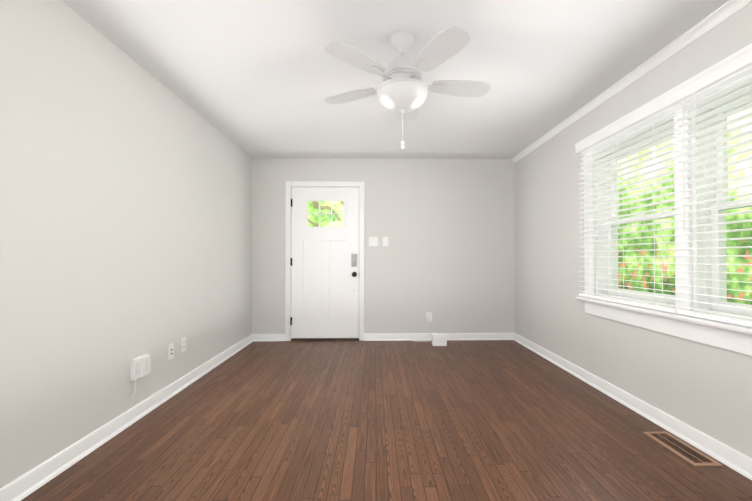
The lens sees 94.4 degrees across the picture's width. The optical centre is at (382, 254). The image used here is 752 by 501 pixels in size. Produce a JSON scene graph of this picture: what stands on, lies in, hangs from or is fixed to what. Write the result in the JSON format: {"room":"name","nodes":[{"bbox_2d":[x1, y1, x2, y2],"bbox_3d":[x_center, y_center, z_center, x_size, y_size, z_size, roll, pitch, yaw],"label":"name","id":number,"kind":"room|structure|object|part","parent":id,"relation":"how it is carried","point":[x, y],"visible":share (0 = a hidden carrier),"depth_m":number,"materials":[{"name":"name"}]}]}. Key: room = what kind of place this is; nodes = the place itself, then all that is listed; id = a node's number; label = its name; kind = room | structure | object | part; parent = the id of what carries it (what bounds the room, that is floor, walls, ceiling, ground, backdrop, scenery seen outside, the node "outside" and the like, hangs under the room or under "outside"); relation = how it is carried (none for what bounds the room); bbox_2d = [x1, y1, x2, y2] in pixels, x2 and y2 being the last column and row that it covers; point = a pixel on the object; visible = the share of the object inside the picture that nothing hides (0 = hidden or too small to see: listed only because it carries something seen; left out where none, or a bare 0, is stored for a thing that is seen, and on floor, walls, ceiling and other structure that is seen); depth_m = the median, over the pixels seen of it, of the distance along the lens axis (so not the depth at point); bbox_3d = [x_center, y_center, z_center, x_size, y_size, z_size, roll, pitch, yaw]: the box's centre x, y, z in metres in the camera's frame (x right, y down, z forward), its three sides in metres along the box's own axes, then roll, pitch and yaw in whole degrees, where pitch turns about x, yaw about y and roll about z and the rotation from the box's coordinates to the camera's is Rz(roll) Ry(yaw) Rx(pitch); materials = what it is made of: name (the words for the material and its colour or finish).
{"room":"empty living room","nodes":[
{"label":"empty living room","id":0,"kind":"room"},
{"bbox_2d":[0,0,251,487],"bbox_3d":[-1.740,-0.116,0.666,0.180,2.443,8.310,0,-1,-1],"label":"wall","id":1,"kind":"structure","parent":0,"point":[125,208],"depth_m":2.05,"materials":[{"name":"paint"}]},
{"bbox_2d":[0,334,255,500],"bbox_3d":[-1.634,1.060,0.655,0.032,0.092,7.950,0,-1,-1],"label":"baseboard","id":2,"kind":"structure","parent":1,"relation":"attached to","point":[23,486],"depth_m":2.05,"materials":[{"name":"white wood"}]},
{"bbox_2d":[129,354,150,397],"bbox_3d":[-1.666,0.839,2.393,0.043,0.262,0.175,0,-1,-1],"label":"box","id":3,"kind":"object","parent":1,"relation":"attached to","point":[140,366],"visible":0.98,"depth_m":2.38,"materials":[{"name":"white plastic"}]},
{"bbox_2d":[168,343,173,360],"bbox_3d":[-1.688,0.780,2.788,0.016,0.124,0.078,0,-1,-1],"label":"outlet","id":4,"kind":"object","parent":1,"relation":"attached to","point":[170,351],"visible":1,"depth_m":2.78,"materials":[{"name":"white plastic"}]},
{"bbox_2d":[181,337,185,352],"bbox_3d":[-1.695,0.771,2.970,0.009,0.124,0.078,0,-1,-1],"label":"electrical outlet","id":5,"kind":"object","parent":1,"relation":"attached to","point":[183,344],"visible":1,"depth_m":2.96,"materials":[{"name":"white plastic"}]},
{"bbox_2d":[252,158,514,333],"bbox_3d":[0.027,-0.068,4.770,3.890,2.443,0.180,0,-1,-1],"label":"wall","id":6,"kind":"structure","parent":0,"point":[446,255],"depth_m":4.69,"materials":[{"name":"paint"}]},
{"bbox_2d":[256,334,284,340],"bbox_3d":[-1.483,1.106,4.618,0.385,0.092,0.032,0,-1,-1],"label":"baseboard","id":7,"kind":"structure","parent":6,"relation":"attached to","point":[259,337],"depth_m":4.62,"materials":[{"name":"white wood"}]},
{"bbox_2d":[290,187,358,337],"bbox_3d":[-0.767,0.112,4.652,0.915,2.020,0.122,0,-1,-1],"label":"entry door","id":8,"kind":"structure","parent":6,"relation":"in","point":[324,289],"depth_m":4.67,"materials":[{"name":"white wood"}]},
{"bbox_3d":[-1.214,0.102,4.646,0.022,1.692,0.018,0,-1,-1],"label":"entry door hinges","id":9,"kind":"part","parent":8,"relation":"part of","materials":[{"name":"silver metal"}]},
{"bbox_2d":[351,254,356,266],"bbox_3d":[-0.375,0.082,4.649,0.072,0.170,0.048,0,-1,-1],"label":"door lock","id":10,"kind":"object","parent":8,"relation":"attached to","point":[353,260],"depth_m":4.65,"materials":[{"name":"grey metal"}]},
{"bbox_2d":[285,181,364,340],"bbox_3d":[-0.766,0.090,4.742,1.053,2.126,0.198,0,-1,-1],"label":"door frame","id":11,"kind":"structure","parent":6,"relation":"attached to","point":[289,184],"depth_m":4.65,"materials":[{"name":"white wood"}]},
{"bbox_2d":[291,338,358,340],"bbox_3d":[-0.766,1.142,4.739,0.909,0.022,0.180,0,-1,-1],"label":"door threshold sill","id":12,"kind":"structure","parent":6,"relation":"attached to","point":[301,339],"depth_m":4.66,"materials":[{"name":"brown"}]},
{"bbox_2d":[369,237,377,245],"bbox_3d":[-0.117,-0.172,4.667,0.124,0.124,0.021,0,-1,-1],"label":"switch plate","id":13,"kind":"object","parent":6,"relation":"attached to","point":[373,241],"visible":1,"depth_m":4.67,"materials":[{"name":"white plastic"}]},
{"bbox_2d":[383,237,387,245],"bbox_3d":[0.043,-0.172,4.671,0.076,0.124,0.021,0,-1,-1],"label":"switch plate","id":14,"kind":"object","parent":6,"relation":"attached to","point":[385,241],"visible":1,"depth_m":4.67,"materials":[{"name":"white plastic"}]},
{"bbox_2d":[426,312,431,321],"bbox_3d":[0.629,0.845,4.665,0.078,0.124,0.034,0,-1,-1],"label":"electrical outlet","id":15,"kind":"object","parent":6,"relation":"attached to","point":[428,316],"visible":1,"depth_m":4.68,"materials":[{"name":"white plastic"}]},
{"bbox_2d":[364,333,511,340],"bbox_3d":[0.750,1.106,4.666,1.989,0.092,0.032,0,-1,-1],"label":"baseboard","id":16,"kind":"structure","parent":6,"relation":"attached to","point":[367,336],"depth_m":4.66,"materials":[{"name":"white wood"}]},
{"bbox_2d":[21,340,751,500],"bbox_3d":[0.115,1.166,0.691,3.890,0.120,8.310,0,-1,-1],"label":"floor","id":17,"kind":"structure","parent":0,"point":[452,420],"depth_m":2.12,"materials":[{"name":"brown wood"}]},
{"bbox_2d":[432,333,446,345],"bbox_3d":[0.717,1.079,4.393,0.174,0.140,0.096,0,-1,-1],"label":"box","id":18,"kind":"object","parent":17,"relation":"on","point":[439,339],"visible":1,"depth_m":4.35,"materials":[{"name":"white plastic"}]},
{"bbox_2d":[643,431,722,465],"bbox_3d":[1.722,1.119,2.019,0.150,0.006,0.358,0,-1,-1],"label":"floor vent","id":19,"kind":"object","parent":17,"relation":"in","point":[685,451],"visible":1,"depth_m":1.99,"materials":[{"name":"beige"}]},
{"bbox_2d":[61,0,728,158],"bbox_3d":[0.115,-1.397,0.721,3.890,0.120,8.310,0,-1,-1],"label":"ceiling","id":20,"kind":"structure","parent":0,"point":[258,78],"depth_m":2.37,"materials":[{"name":"paint"}]},
{"bbox_2d":[323,27,489,148],"bbox_3d":[0.146,-0.980,2.144,1.066,0.681,1.070,0,-1,-1],"label":"ceiling fan","id":21,"kind":"object","parent":20,"relation":"hanging from","point":[401,91],"visible":1,"depth_m":2.02,"materials":[{"name":"white"}]},
{"bbox_3d":[0.124,-0.747,2.122,0.028,0.215,0.025,0,-1,-1],"label":"pull chain","id":22,"kind":"part","parent":21,"relation":"part of","materials":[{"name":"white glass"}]},
{"bbox_3d":[0.122,-0.932,2.124,0.302,0.106,0.302,0,-1,-1],"label":"lamp shade","id":23,"kind":"part","parent":21,"relation":"part of","materials":[{"name":"white glass"}]},
{"bbox_2d":[514,2,751,457],"bbox_3d":[1.969,-0.115,0.746,0.180,2.443,8.310,0,-1,-1],"label":"wall","id":24,"kind":"structure","parent":0,"point":[706,389],"depth_m":2.80,"materials":[{"name":"paint"}]},
{"bbox_2d":[511,0,751,162],"bbox_3d":[1.856,-1.309,0.757,0.046,0.055,7.950,0,-1,-1],"label":"crown molding","id":25,"kind":"structure","parent":24,"relation":"attached to","point":[726,10],"depth_m":2.35,"materials":[{"name":"white wood"}]},
{"bbox_2d":[512,333,751,479],"bbox_3d":[1.863,1.061,0.730,0.032,0.092,7.950,0,-1,-1],"label":"baseboard","id":26,"kind":"structure","parent":24,"relation":"attached to","point":[732,458],"depth_m":2.30,"materials":[{"name":"white wood"}]},
{"bbox_2d":[576,296,751,335],"bbox_3d":[1.905,0.385,2.122,0.250,0.035,2.086,0,-1,-1],"label":"stool","id":27,"kind":"object","parent":24,"relation":"attached to","point":[740,329],"visible":0.71,"depth_m":2.11,"materials":[{"name":"white wood"}]},
{"bbox_2d":[584,73,751,320],"bbox_3d":[1.930,-0.310,2.131,0.200,1.355,1.986,0,-1,-1],"label":"window","id":28,"kind":"structure","parent":24,"relation":"in","point":[712,277],"depth_m":2.09,"materials":[{"name":"white"}]},
{"bbox_2d":[575,91,680,312],"bbox_3d":[1.782,-0.317,2.627,0.072,1.361,1.008,0,-1,-1],"label":"window blind","id":29,"kind":"object","parent":28,"relation":"attached to","point":[660,106],"visible":0.94,"depth_m":2.49,"materials":[{"name":"white plastic"}]},
{"bbox_2d":[669,43,751,326],"bbox_3d":[1.803,-0.329,1.624,0.072,1.361,0.998,0,-1,-1],"label":"window blind","id":30,"kind":"object","parent":28,"relation":"attached to","point":[737,65],"visible":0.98,"depth_m":1.88,"materials":[{"name":"white plastic"}]},
{"bbox_2d":[585,302,751,356],"bbox_3d":[1.841,0.460,2.120,0.018,0.115,1.986,0,-1,-1],"label":"trim","id":31,"kind":"structure","parent":24,"relation":"attached to","point":[735,342],"depth_m":2.14,"materials":[{"name":"white wood"}]},
{"label":"outside","id":32,"kind":"structure","parent":0,"visible":0},
{"bbox_2d":[308,201,343,226],"bbox_3d":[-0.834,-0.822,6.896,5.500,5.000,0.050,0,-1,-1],"label":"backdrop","id":33,"kind":"structure","parent":32,"point":[340,220],"depth_m":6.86,"materials":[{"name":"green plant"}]},
{"bbox_2d":[618,108,751,304],"bbox_3d":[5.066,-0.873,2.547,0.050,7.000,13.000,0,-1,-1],"label":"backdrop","id":34,"kind":"structure","parent":32,"point":[736,268],"depth_m":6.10,"materials":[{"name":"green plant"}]}
]}

